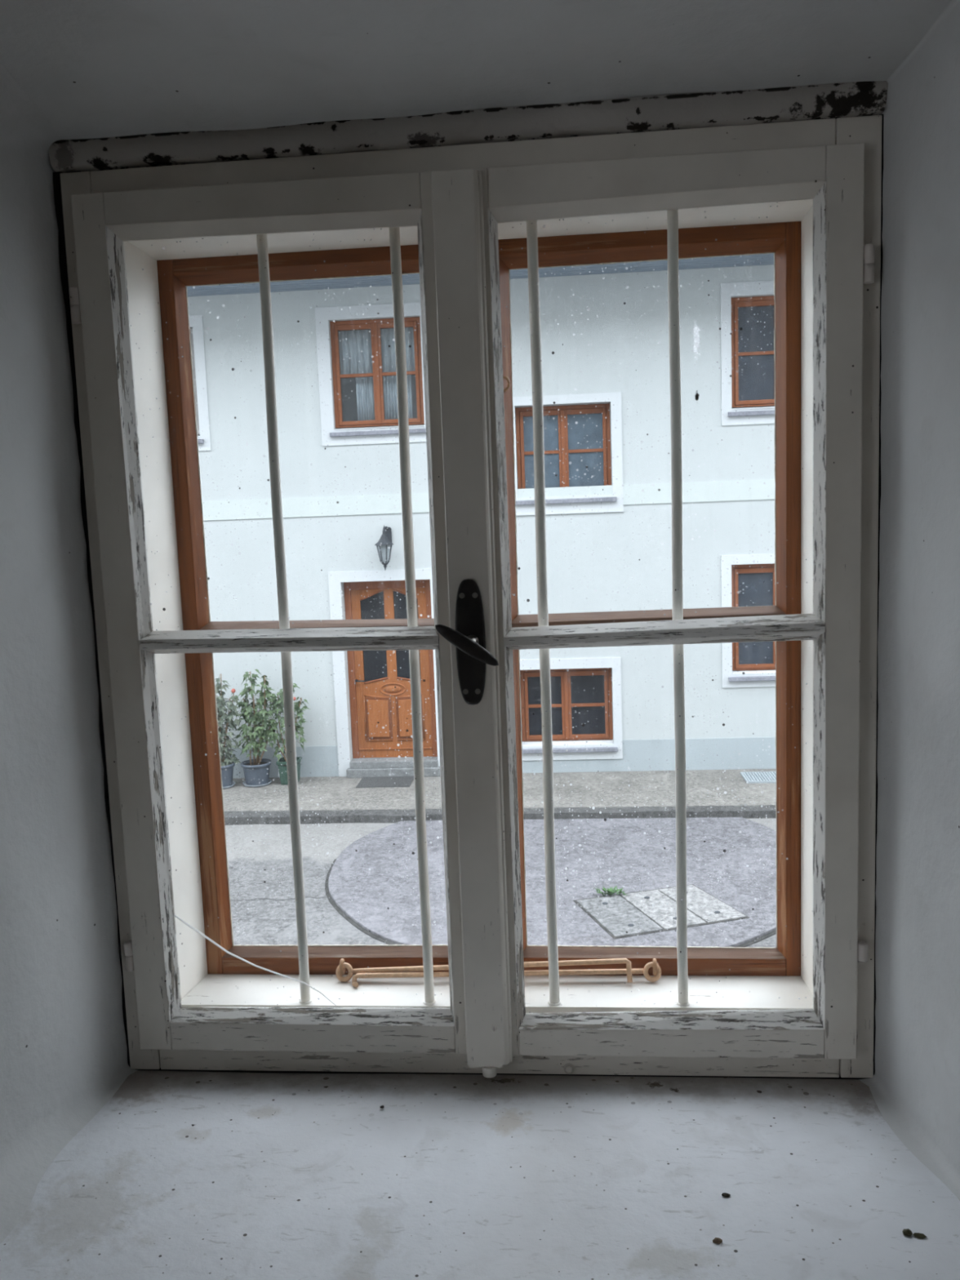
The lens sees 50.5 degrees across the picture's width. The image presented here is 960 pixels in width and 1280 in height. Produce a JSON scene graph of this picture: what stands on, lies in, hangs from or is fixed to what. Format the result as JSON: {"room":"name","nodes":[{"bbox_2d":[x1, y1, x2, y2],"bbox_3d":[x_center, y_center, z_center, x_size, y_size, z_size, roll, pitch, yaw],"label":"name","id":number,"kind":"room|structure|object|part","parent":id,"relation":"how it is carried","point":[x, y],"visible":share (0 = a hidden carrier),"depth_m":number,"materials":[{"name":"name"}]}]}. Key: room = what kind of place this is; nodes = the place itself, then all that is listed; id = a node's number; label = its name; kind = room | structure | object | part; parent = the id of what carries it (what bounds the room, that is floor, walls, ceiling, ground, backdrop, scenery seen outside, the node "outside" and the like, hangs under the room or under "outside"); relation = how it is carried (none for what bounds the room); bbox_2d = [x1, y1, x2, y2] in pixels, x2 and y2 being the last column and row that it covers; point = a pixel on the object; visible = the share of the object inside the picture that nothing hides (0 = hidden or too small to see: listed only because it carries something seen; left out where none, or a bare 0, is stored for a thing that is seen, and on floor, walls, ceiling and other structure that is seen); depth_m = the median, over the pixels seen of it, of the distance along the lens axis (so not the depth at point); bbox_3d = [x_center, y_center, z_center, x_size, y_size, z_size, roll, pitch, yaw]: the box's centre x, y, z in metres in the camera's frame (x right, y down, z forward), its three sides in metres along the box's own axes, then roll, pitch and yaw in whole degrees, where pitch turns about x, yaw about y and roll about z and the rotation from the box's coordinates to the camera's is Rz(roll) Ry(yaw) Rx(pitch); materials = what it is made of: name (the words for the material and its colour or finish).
{"room":"room window alcove","nodes":[
{"label":"room window alcove","id":0,"kind":"room"},
{"bbox_2d":[0,62,137,1244],"bbox_3d":[-0.549,-0.004,1.089,0.113,1.322,0.675,0,7,14],"label":"wall","id":1,"kind":"structure","parent":0,"point":[64,1048],"depth_m":1.27,"materials":[{"name":"paint"}]},
{"bbox_2d":[53,171,130,1067],"bbox_3d":[-0.524,0.005,1.391,0.019,1.224,0.017,-2,7,5],"label":"window frame","id":2,"kind":"structure","parent":1,"relation":"attached to","point":[56,176],"depth_m":1.35,"materials":[{"name":"black"}]},
{"bbox_2d":[48,80,888,173],"bbox_3d":[-0.032,-0.639,1.270,1.031,0.050,0.059,-2,7,5],"label":"window frame","id":3,"kind":"structure","parent":1,"relation":"attached to","point":[855,99],"depth_m":1.25,"materials":[{"name":"paint"}]},
{"bbox_2d":[0,0,951,139],"bbox_3d":[-0.059,-0.640,0.973,1.240,0.066,0.660,-2,7,5],"label":"ceiling","id":4,"kind":"structure","parent":0,"point":[93,68],"depth_m":1.11,"materials":[{"name":"paint"}]},
{"bbox_2d":[858,0,959,1200],"bbox_3d":[0.496,-0.032,0.998,0.060,1.322,0.672,-2,7,-3],"label":"wall","id":5,"kind":"structure","parent":0,"point":[914,1085],"depth_m":1.17,"materials":[{"name":"paint"}]},
{"bbox_2d":[873,114,884,1075],"bbox_3d":[0.509,-0.023,1.298,0.014,1.224,0.017,-2,7,5],"label":"trim","id":6,"kind":"structure","parent":5,"relation":"attached to","point":[882,115],"depth_m":1.28,"materials":[{"name":"black"}]},
{"bbox_3d":[-0.028,0.201,1.068,16.000,2.700,0.650,-2,7,5],"label":"wall","id":7,"kind":"structure","parent":0,"visible":0},
{"bbox_2d":[0,1070,959,1279],"bbox_3d":[-0.013,0.637,1.109,1.260,0.006,0.630,-2,7,5],"label":"window sill","id":8,"kind":"structure","parent":7,"relation":"on","point":[179,1175],"depth_m":1.17,"materials":[{"name":"paint"}]},
{"bbox_2d":[712,1237,722,1244],"bbox_3d":[0.249,0.629,1.067,0.010,0.005,0.009,-2,7,5],"label":"crumb","id":9,"kind":"object","parent":8,"relation":"on","point":[717,1240],"visible":1,"depth_m":1.06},
{"bbox_2d":[721,1192,730,1196],"bbox_3d":[0.275,0.620,1.139,0.010,0.003,0.006,-2,7,5],"label":"crumb","id":10,"kind":"object","parent":8,"relation":"on","point":[724,1194],"visible":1,"depth_m":1.14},
{"bbox_2d":[902,1228,912,1236],"bbox_3d":[0.448,0.621,1.068,0.010,0.006,0.011,-2,7,5],"label":"crumb","id":11,"kind":"object","parent":8,"relation":"on","point":[907,1232],"visible":1,"depth_m":1.07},
{"bbox_2d":[912,1232,927,1238],"bbox_3d":[0.460,0.622,1.064,0.014,0.004,0.007,-2,7,5],"label":"crumb","id":12,"kind":"object","parent":8,"relation":"on","point":[918,1235],"visible":1,"depth_m":1.06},
{"bbox_2d":[136,1067,870,1079],"bbox_3d":[0.016,0.600,1.416,1.019,0.008,0.017,-2,7,5],"label":"trim","id":13,"kind":"structure","parent":7,"relation":"attached to","point":[160,1069],"depth_m":1.41,"materials":[{"name":"black"}]},
{"bbox_3d":[-0.073,-1.997,1.219,28.000,10.070,0.150,-2,7,5],"label":"wall","id":14,"kind":"structure","parent":0,"visible":0},
{"bbox_2d":[59,115,881,1077],"bbox_3d":[-0.001,-0.019,1.424,1.029,1.222,0.189,-2,7,5],"label":"window","id":15,"kind":"structure","parent":14,"relation":"in","point":[577,993],"depth_m":1.38,"materials":[{"name":"white paint"}]},
{"bbox_2d":[68,169,466,1053],"bbox_3d":[-0.261,-0.003,1.357,0.504,1.152,0.036,-2,7,5],"label":"casement","id":16,"kind":"object","parent":15,"relation":"attached to","point":[103,222],"visible":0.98,"depth_m":1.35,"materials":[{"name":"white paint"}]},
{"bbox_3d":[-0.274,-0.553,1.293,0.405,0.045,0.034,-2,7,5],"label":"rail","id":17,"kind":"part","parent":16,"relation":"part of","materials":[{"name":"white paint"}]},
{"bbox_3d":[-0.261,-0.267,1.329,0.384,0.511,0.003,-2,7,5],"label":"pane","id":18,"kind":"part","parent":16,"relation":"part of","materials":[{"name":"clear glass"}]},
{"bbox_3d":[-0.241,0.264,1.392,0.384,0.504,0.003,-2,7,5],"label":"pane","id":19,"kind":"part","parent":16,"relation":"part of","materials":[{"name":"clear glass"}]},
{"bbox_3d":[-0.232,0.547,1.423,0.399,0.042,0.034,-2,7,5],"label":"rail","id":20,"kind":"part","parent":16,"relation":"part of","materials":[{"name":"white paint"}]},
{"bbox_2d":[256,234,311,1004],"bbox_3d":[-0.268,-0.009,1.392,0.020,1.059,0.020,-2,7,5],"label":"bar","id":21,"kind":"object","parent":15,"relation":"attached to","point":[262,240],"visible":0.9,"depth_m":1.38,"materials":[{"name":"white paint"}]},
{"bbox_2d":[156,244,448,974],"bbox_3d":[-0.227,-0.023,1.487,0.446,1.090,0.036,-2,7,5],"label":"casement","id":22,"kind":"object","parent":15,"relation":"attached to","point":[175,276],"visible":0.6,"depth_m":1.48,"materials":[{"name":"wood"}]},
{"bbox_3d":[-0.246,-0.542,1.426,0.368,0.044,0.036,-2,7,5],"label":"rail","id":23,"kind":"part","parent":22,"relation":"part of","materials":[{"name":"brown wood"}]},
{"bbox_3d":[-0.236,-0.267,1.462,0.348,0.485,0.003,-2,7,5],"label":"pane","id":24,"kind":"part","parent":22,"relation":"part of","materials":[{"name":"clear glass"}]},
{"bbox_3d":[-0.216,0.237,1.521,0.347,0.458,0.003,-2,7,5],"label":"pane","id":25,"kind":"part","parent":22,"relation":"part of","materials":[{"name":"clear glass"}]},
{"bbox_3d":[-0.207,0.496,1.549,0.366,0.044,0.036,-2,7,5],"label":"rail","id":26,"kind":"part","parent":22,"relation":"part of","materials":[{"name":"brown wood"}]},
{"bbox_2d":[335,958,423,982],"bbox_3d":[-0.146,0.484,1.507,0.131,0.035,0.027,-1,7,7],"label":"hook","id":27,"kind":"object","parent":15,"relation":"on","point":[340,969],"depth_m":1.50,"materials":[{"name":"beige paint"}]},
{"bbox_2d":[351,972,423,986],"bbox_3d":[-0.133,0.491,1.491,0.104,0.020,0.025,-2,7,2],"label":"hook","id":28,"kind":"object","parent":15,"relation":"on","point":[387,975],"depth_m":1.50,"materials":[{"name":"beige paint"}]},
{"bbox_2d":[388,226,435,1004],"bbox_3d":[-0.091,-0.014,1.376,0.020,1.059,0.020,-2,7,5],"label":"bar","id":29,"kind":"object","parent":15,"relation":"attached to","point":[394,233],"visible":0.91,"depth_m":1.36,"materials":[{"name":"white paint"}]},
{"bbox_2d":[432,964,448,970],"bbox_3d":[-0.055,0.475,1.494,0.023,0.008,0.027,-1,7,7],"label":"hook","id":30,"kind":"object","parent":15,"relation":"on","point":[438,967],"depth_m":1.49,"materials":[{"name":"beige paint"}]},
{"bbox_2d":[433,971,448,977],"bbox_3d":[-0.056,0.482,1.487,0.022,0.008,0.025,-2,7,2],"label":"hook","id":31,"kind":"object","parent":15,"relation":"on","point":[437,974],"depth_m":1.49,"materials":[{"name":"beige paint"}]},
{"bbox_3d":[-0.034,-0.591,1.287,0.931,0.051,0.043,-2,7,5],"label":"head rail","id":32,"kind":"part","parent":15,"relation":"part of","materials":[{"name":"white paint"}]},
{"bbox_3d":[0.014,0.563,1.423,0.940,0.066,0.043,-2,7,5],"label":"rail","id":33,"kind":"part","parent":15,"relation":"part of","materials":[{"name":"white paint"}]},
{"bbox_2d":[524,960,548,967],"bbox_3d":[0.083,0.464,1.476,0.034,0.009,0.027,-1,7,7],"label":"hook","id":34,"kind":"object","parent":15,"relation":"on","point":[526,964],"depth_m":1.48,"materials":[{"name":"beige paint"}]},
{"bbox_2d":[524,969,548,975],"bbox_3d":[0.082,0.478,1.481,0.034,0.008,0.025,-2,7,2],"label":"hook","id":35,"kind":"object","parent":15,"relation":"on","point":[539,972],"depth_m":1.48,"materials":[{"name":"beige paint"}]},
{"bbox_3d":[0.025,0.492,1.489,0.426,0.021,0.023,-2,7,2],"label":"rod","id":36,"kind":"part","parent":35,"relation":"part of","materials":[{"name":"beige paint"}]},
{"bbox_2d":[526,220,560,1005],"bbox_3d":[0.085,-0.018,1.360,0.020,1.059,0.020,-2,7,5],"label":"bar","id":37,"kind":"object","parent":15,"relation":"attached to","point":[531,226],"visible":0.97,"depth_m":1.35,"materials":[{"name":"white paint"}]},
{"bbox_2d":[558,968,626,975],"bbox_3d":[0.162,0.476,1.478,0.097,0.008,0.025,-2,7,2],"label":"hook","id":38,"kind":"object","parent":15,"relation":"on","point":[589,971],"depth_m":1.48,"materials":[{"name":"beige paint"}]},
{"bbox_2d":[558,958,632,982],"bbox_3d":[0.166,0.469,1.466,0.104,0.035,0.027,-1,7,7],"label":"hook","id":39,"kind":"object","parent":15,"relation":"on","point":[611,961],"depth_m":1.47,"materials":[{"name":"beige paint"}]},
{"bbox_2d":[631,958,661,982],"bbox_3d":[0.239,0.473,1.475,0.041,0.034,0.025,-2,7,2],"label":"hook","id":40,"kind":"object","parent":15,"relation":"on","point":[654,964],"depth_m":1.47,"materials":[{"name":"beige paint"}]},
{"bbox_2d":[497,221,801,976],"bbox_3d":[0.229,-0.034,1.442,0.467,1.090,0.046,-2,7,5],"label":"casement","id":41,"kind":"object","parent":15,"relation":"attached to","point":[783,239],"visible":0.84,"depth_m":1.42,"materials":[{"name":"wood"}]},
{"bbox_3d":[0.216,-0.553,1.384,0.382,0.046,0.036,-2,7,5],"label":"rail","id":42,"kind":"part","parent":41,"relation":"part of","materials":[{"name":"brown wood"}]},
{"bbox_3d":[0.226,-0.280,1.420,0.363,0.481,0.003,-2,7,5],"label":"pane","id":43,"kind":"part","parent":41,"relation":"part of","materials":[{"name":"clear glass"}]},
{"bbox_3d":[0.244,0.227,1.480,0.366,0.461,0.003,-2,7,5],"label":"pane","id":44,"kind":"part","parent":41,"relation":"part of","materials":[{"name":"clear glass"}]},
{"bbox_3d":[0.253,0.484,1.507,0.384,0.044,0.036,-2,7,5],"label":"rail","id":45,"kind":"part","parent":41,"relation":"part of","materials":[{"name":"brown wood"}]},
{"bbox_2d":[431,142,874,1078],"bbox_3d":[0.219,-0.001,1.287,0.543,1.173,0.093,-2,7,5],"label":"casement","id":46,"kind":"object","parent":15,"relation":"attached to","point":[468,205],"visible":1,"depth_m":1.29,"materials":[{"name":"white paint"}]},
{"bbox_3d":[-0.016,0.006,1.267,0.077,0.054,0.012,-2,7,5],"label":"handle lever","id":47,"kind":"part","parent":46,"relation":"part of","materials":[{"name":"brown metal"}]},
{"bbox_3d":[-0.012,0.003,1.300,0.037,0.160,0.004,-2,7,5],"label":"handle plate","id":48,"kind":"part","parent":46,"relation":"part of","materials":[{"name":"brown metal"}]},
{"bbox_3d":[0.223,-0.276,1.286,0.386,0.515,0.003,-2,7,5],"label":"pane","id":49,"kind":"part","parent":46,"relation":"part of","materials":[{"name":"clear glass"}]},
{"bbox_3d":[0.212,-0.563,1.249,0.405,0.048,0.034,-2,7,5],"label":"rail","id":50,"kind":"part","parent":46,"relation":"part of","materials":[{"name":"white paint"}]},
{"bbox_3d":[0.244,0.256,1.349,0.386,0.506,0.003,-2,7,5],"label":"pane","id":51,"kind":"part","parent":46,"relation":"part of","materials":[{"name":"clear glass"}]},
{"bbox_3d":[0.255,0.537,1.379,0.404,0.041,0.034,-2,7,5],"label":"rail","id":52,"kind":"part","parent":46,"relation":"part of","materials":[{"name":"white paint"}]},
{"bbox_2d":[666,209,689,1006],"bbox_3d":[0.261,-0.023,1.344,0.020,1.059,0.020,-2,7,5],"label":"bar","id":53,"kind":"object","parent":15,"relation":"attached to","point":[672,215],"visible":0.92,"depth_m":1.33,"materials":[{"name":"white paint"}]},
{"label":"outside","id":54,"kind":"structure","parent":0,"visible":0},
{"bbox_2d":[222,768,776,811],"bbox_3d":[0.940,1.701,11.404,50.000,0.300,2.300,-2,7,5],"label":"pavement","id":55,"kind":"structure","parent":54,"point":[335,793],"depth_m":10.92,"materials":[{"name":"concrete"}]},
{"bbox_2d":[214,673,243,789],"bbox_3d":[-2.970,1.023,11.543,0.601,1.300,0.355,-2,7,5],"label":"potted plant","id":56,"kind":"object","parent":55,"relation":"on","point":[227,763],"visible":0.44,"depth_m":11.49,"materials":[{"name":"green plant"}]},
{"bbox_3d":[-2.958,0.911,11.534,0.456,1.076,0.194,-2,7,5],"label":"stem","id":57,"kind":"part","parent":56,"relation":"part of","materials":[{"name":"plant"}]},
{"bbox_3d":[-2.946,1.530,11.588,0.326,0.258,0.326,-2,7,5],"label":"pot","id":58,"kind":"part","parent":56,"relation":"part of","materials":[{"name":"grey plastic"}]},
{"bbox_2d":[231,669,282,787],"bbox_3d":[-2.535,0.995,11.565,0.626,1.320,0.406,-2,7,5],"label":"potted plant","id":59,"kind":"object","parent":55,"relation":"on","point":[256,771],"visible":0.97,"depth_m":11.52,"materials":[{"name":"green plant"}]},
{"bbox_3d":[-2.549,0.893,11.572,0.425,1.092,0.174,-2,7,5],"label":"stem","id":60,"kind":"part","parent":59,"relation":"part of","materials":[{"name":"green plant"}]},
{"bbox_3d":[-2.550,1.515,11.633,0.346,0.248,0.346,-2,7,5],"label":"pot","id":61,"kind":"part","parent":59,"relation":"part of","materials":[{"name":"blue plastic"}]},
{"bbox_2d":[266,683,310,784],"bbox_3d":[-2.183,1.052,11.611,0.456,1.170,0.368,3,8,35],"label":"potted plant","id":62,"kind":"object","parent":55,"relation":"on","point":[278,703],"visible":0.59,"depth_m":11.56,"materials":[{"name":"green plant"}]},
{"bbox_3d":[-2.173,1.499,11.639,0.237,0.275,0.237,-2,7,5],"label":"pot","id":63,"kind":"part","parent":62,"relation":"part of","materials":[{"name":"green plastic"}]},
{"bbox_3d":[-2.167,0.942,11.569,0.311,0.943,0.139,-2,7,5],"label":"stem","id":64,"kind":"part","parent":62,"relation":"part of","materials":[{"name":"plant"}]},
{"bbox_2d":[355,776,413,787],"bbox_3d":[-1.067,1.603,11.515,0.600,0.017,0.430,-2,7,4],"label":"doormat","id":65,"kind":"object","parent":55,"relation":"on","point":[377,781],"visible":1,"depth_m":11.47,"materials":[{"name":"rubber"}]},
{"bbox_2d":[186,253,776,777],"bbox_3d":[-0.561,-2.474,12.928,21.600,7.839,5.200,-2,7,4],"label":"house","id":66,"kind":"structure","parent":55,"relation":"on","point":[349,410],"depth_m":11.41,"materials":[{"name":"paint"}]},
{"bbox_3d":[-3.677,-2.228,11.535,1.116,0.049,0.040,-2,7,4],"label":"stone sill","id":67,"kind":"part","parent":66,"relation":"part of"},
{"bbox_3d":[-1.372,-2.961,11.387,0.460,1.095,0.052,-2,7,4],"label":"sash","id":68,"kind":"part","parent":66,"relation":"part of","materials":[{"name":"brown wood"}]},
{"bbox_2d":[355,376,374,420],"bbox_3d":[-1.258,-2.701,11.495,0.272,0.550,0.050,-2,7,4],"label":"curtain","id":69,"kind":"object","parent":66,"relation":"hanging from","point":[364,385],"depth_m":11.49,"materials":[{"name":"fabric"}]},
{"bbox_2d":[337,327,415,374],"bbox_3d":[-1.145,-3.251,11.422,0.921,0.550,0.050,-2,7,4],"label":"curtain","id":70,"kind":"object","parent":66,"relation":"hanging from","point":[352,361],"depth_m":11.43,"materials":[{"name":"fabric"}]},
{"bbox_3d":[-1.125,-2.309,11.338,1.108,0.049,0.040,-2,7,4],"label":"stone sill","id":71,"kind":"part","parent":66,"relation":"part of","materials":[{"name":"grey stone"}]},
{"bbox_3d":[-1.187,0.915,11.914,0.245,0.445,0.032,-2,7,4],"label":"raised panel","id":72,"kind":"part","parent":66,"relation":"part of","materials":[{"name":"brown wood"}]},
{"bbox_3d":[-1.186,0.916,11.923,0.305,0.520,0.014,-2,7,4],"label":"panel moulding","id":73,"kind":"part","parent":66,"relation":"part of","materials":[{"name":"brown wood"}]},
{"bbox_2d":[374,524,393,569],"bbox_3d":[-1.066,-1.032,11.401,0.216,0.505,0.244,-2,7,4],"label":"wall lantern","id":74,"kind":"object","parent":66,"relation":"attached to","point":[385,540],"visible":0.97,"depth_m":11.35,"materials":[{"name":"metal"}]},
{"bbox_3d":[-1.066,-0.961,11.381,0.156,0.198,0.135,-2,7,4],"label":"glass","id":75,"kind":"part","parent":74,"relation":"part of","materials":[{"name":"clear glass"}]},
{"bbox_3d":[-1.060,-1.230,11.412,0.056,0.115,0.151,-2,7,4],"label":"arm","id":76,"kind":"part","parent":74,"relation":"part of","materials":[{"name":"metal"}]},
{"bbox_3d":[-1.034,-1.185,11.493,0.075,0.175,0.020,-2,7,4],"label":"plate","id":77,"kind":"part","parent":74,"relation":"part of","materials":[{"name":"metal"}]},
{"bbox_3d":[-1.022,0.342,11.874,1.023,2.089,0.090,-2,7,4],"label":"door frame","id":78,"kind":"part","parent":66,"relation":"part of","materials":[{"name":"brown wood"}]},
{"bbox_3d":[-1.020,0.392,11.880,0.871,1.988,0.050,-2,7,4],"label":"door","id":79,"kind":"part","parent":66,"relation":"part of","materials":[{"name":"brown wood"}]},
{"bbox_2d":[382,374,413,419],"bbox_3d":[-0.930,-2.712,11.482,0.332,0.550,0.050,-2,7,4],"label":"curtain","id":80,"kind":"object","parent":66,"relation":"hanging from","point":[389,383],"depth_m":11.48,"materials":[{"name":"fabric"}]},
{"bbox_3d":[-0.909,-2.974,11.352,0.460,1.095,0.052,-2,7,4],"label":"sash","id":81,"kind":"part","parent":66,"relation":"part of","materials":[{"name":"brown wood"}]},
{"bbox_3d":[-0.823,0.905,11.886,0.245,0.445,0.032,-2,7,4],"label":"raised panel","id":82,"kind":"part","parent":66,"relation":"part of","materials":[{"name":"brown wood"}]},
{"bbox_3d":[-0.822,0.906,11.895,0.305,0.520,0.014,-2,7,4],"label":"panel moulding","id":83,"kind":"part","parent":66,"relation":"part of","materials":[{"name":"brown wood"}]},
{"bbox_3d":[0.698,-2.109,11.440,0.476,0.909,0.052,-2,7,4],"label":"sash","id":84,"kind":"part","parent":66,"relation":"part of","materials":[{"name":"brown wood"}]},
{"bbox_3d":[0.684,-2.313,11.416,0.393,0.392,0.004,-2,7,4],"label":"pane","id":85,"kind":"part","parent":66,"relation":"part of","materials":[{"name":"glass"}]},
{"bbox_3d":[0.699,-1.896,11.465,0.393,0.392,0.004,-2,7,4],"label":"pane","id":86,"kind":"part","parent":66,"relation":"part of","materials":[{"name":"glass"}]},
{"bbox_3d":[0.757,0.753,11.742,0.474,0.785,0.052,-2,7,4],"label":"sash","id":87,"kind":"part","parent":66,"relation":"part of","materials":[{"name":"brown wood"}]},
{"bbox_3d":[0.942,-1.538,11.280,1.140,0.049,0.040,-2,7,4],"label":"stone sill","id":88,"kind":"part","parent":66,"relation":"part of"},
{"bbox_3d":[1.001,1.257,11.614,1.135,0.049,0.040,-2,7,4],"label":"stone sill","id":89,"kind":"part","parent":66,"relation":"part of","materials":[{"name":"white stone"}]},
{"bbox_3d":[1.175,-2.327,11.378,0.393,0.393,0.004,-2,7,4],"label":"pane","id":90,"kind":"part","parent":66,"relation":"part of","materials":[{"name":"glass"}]},
{"bbox_3d":[1.176,-2.123,11.403,0.476,0.909,0.052,-2,7,4],"label":"sash","id":91,"kind":"part","parent":66,"relation":"part of","materials":[{"name":"brown wood"}]},
{"bbox_3d":[1.190,-1.909,11.428,0.393,0.393,0.004,-2,7,4],"label":"pane","id":92,"kind":"part","parent":66,"relation":"part of","materials":[{"name":"glass"}]},
{"bbox_3d":[1.233,0.739,11.705,0.474,0.785,0.052,-2,7,4],"label":"sash","id":93,"kind":"part","parent":66,"relation":"part of","materials":[{"name":"brown wood"}]},
{"bbox_3d":[3.245,-2.463,10.999,1.116,0.049,0.040,-2,7,4],"label":"stone sill","id":94,"kind":"part","parent":66,"relation":"part of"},
{"bbox_3d":[3.335,0.423,11.342,1.116,0.049,0.040,-2,7,4],"label":"stone sill","id":95,"kind":"part","parent":66,"relation":"part of","materials":[{"name":"white stone"}]},
{"bbox_3d":[2.996,-3.112,11.049,0.464,1.090,0.052,-2,7,4],"label":"sash","id":96,"kind":"part","parent":66,"relation":"part of","materials":[{"name":"brown wood"}]},
{"bbox_3d":[3.086,-0.244,11.399,0.464,1.125,0.052,-2,7,4],"label":"sash","id":97,"kind":"part","parent":66,"relation":"part of","materials":[{"name":"brown wood"}]},
{"bbox_3d":[3.074,-0.501,11.369,0.388,0.500,0.004,-2,7,4],"label":"pane","id":98,"kind":"part","parent":66,"relation":"part of","materials":[{"name":"glass"}]},
{"bbox_3d":[3.093,0.023,11.431,0.388,0.500,0.004,-2,7,4],"label":"pane","id":99,"kind":"part","parent":66,"relation":"part of","materials":[{"name":"glass"}]},
{"bbox_3d":[2.985,-3.360,11.019,0.388,0.483,0.004,-2,7,4],"label":"pane","id":100,"kind":"part","parent":66,"relation":"part of","materials":[{"name":"glass"}]},
{"bbox_3d":[3.003,-2.853,11.079,0.388,0.483,0.004,-2,7,4],"label":"pane","id":101,"kind":"part","parent":66,"relation":"part of","materials":[{"name":"glass"}]},
{"bbox_2d":[740,771,776,783],"bbox_3d":[3.325,1.490,11.080,0.900,0.020,0.420,-2,7,5],"label":"grate","id":102,"kind":"object","parent":55,"relation":"on","point":[757,778],"visible":0.37,"depth_m":11.10,"materials":[{"name":"grey metal"}]},
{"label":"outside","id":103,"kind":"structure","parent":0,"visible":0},
{"bbox_2d":[225,817,776,947],"bbox_3d":[0.476,2.436,6.033,50.000,0.300,8.380,-2,7,5],"label":"road","id":104,"kind":"structure","parent":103,"point":[317,856],"depth_m":8.65,"materials":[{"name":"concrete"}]},
{"bbox_2d":[224,804,776,825],"bbox_3d":[0.828,1.769,10.142,24.000,0.132,0.272,-2,7,5],"label":"kerb","id":105,"kind":"object","parent":104,"relation":"on","point":[747,811],"visible":0.35,"depth_m":10.21,"materials":[{"name":"stone"}]},
{"bbox_2d":[324,858,776,946],"bbox_3d":[0.687,2.058,7.878,4.201,0.022,2.238,-2,7,5],"label":"edging","id":106,"kind":"object","parent":104,"relation":"on","point":[339,910],"visible":0.29,"depth_m":7.55,"materials":[{"name":"stone"}]},
{"bbox_2d":[328,817,776,946],"bbox_3d":[0.735,1.982,8.426,4.145,0.040,3.293,-2,7,5],"label":"pavement","id":107,"kind":"structure","parent":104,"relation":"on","point":[383,886],"depth_m":8.49,"materials":[{"name":"grey stone"}]},
{"bbox_2d":[573,884,750,938],"bbox_3d":[1.348,2.036,7.678,1.081,0.024,0.782,-4,7,-15],"label":"frame","id":108,"kind":"object","parent":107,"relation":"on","point":[574,900],"visible":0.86,"depth_m":7.43,"materials":[{"name":"grey metal"}]},
{"bbox_2d":[595,885,625,896],"bbox_3d":[1.024,1.965,7.980,0.254,0.069,0.142,-3,7,-6],"label":"weed","id":109,"kind":"object","parent":108,"relation":"on","point":[610,891],"visible":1,"depth_m":7.99,"materials":[{"name":"green plant"}]},
{"bbox_2d":[576,894,662,937],"bbox_3d":[1.029,2.050,7.587,0.370,0.030,0.740,-4,7,-16],"label":"slab","id":110,"kind":"object","parent":108,"relation":"on","point":[615,913],"visible":1,"depth_m":7.54,"materials":[{"name":"concrete"}]},
{"bbox_2d":[620,889,706,928],"bbox_3d":[1.370,2.027,7.676,0.328,0.030,0.743,-4,7,-18],"label":"slab","id":111,"kind":"object","parent":108,"relation":"on","point":[656,913],"visible":0.82,"depth_m":7.67,"materials":[{"name":"concrete"}]},
{"bbox_2d":[658,884,746,922],"bbox_3d":[1.683,2.006,7.759,0.312,0.030,0.745,-4,7,-19],"label":"slab","id":112,"kind":"object","parent":108,"relation":"on","point":[698,896],"visible":0.79,"depth_m":7.68,"materials":[{"name":"concrete"}]}
]}

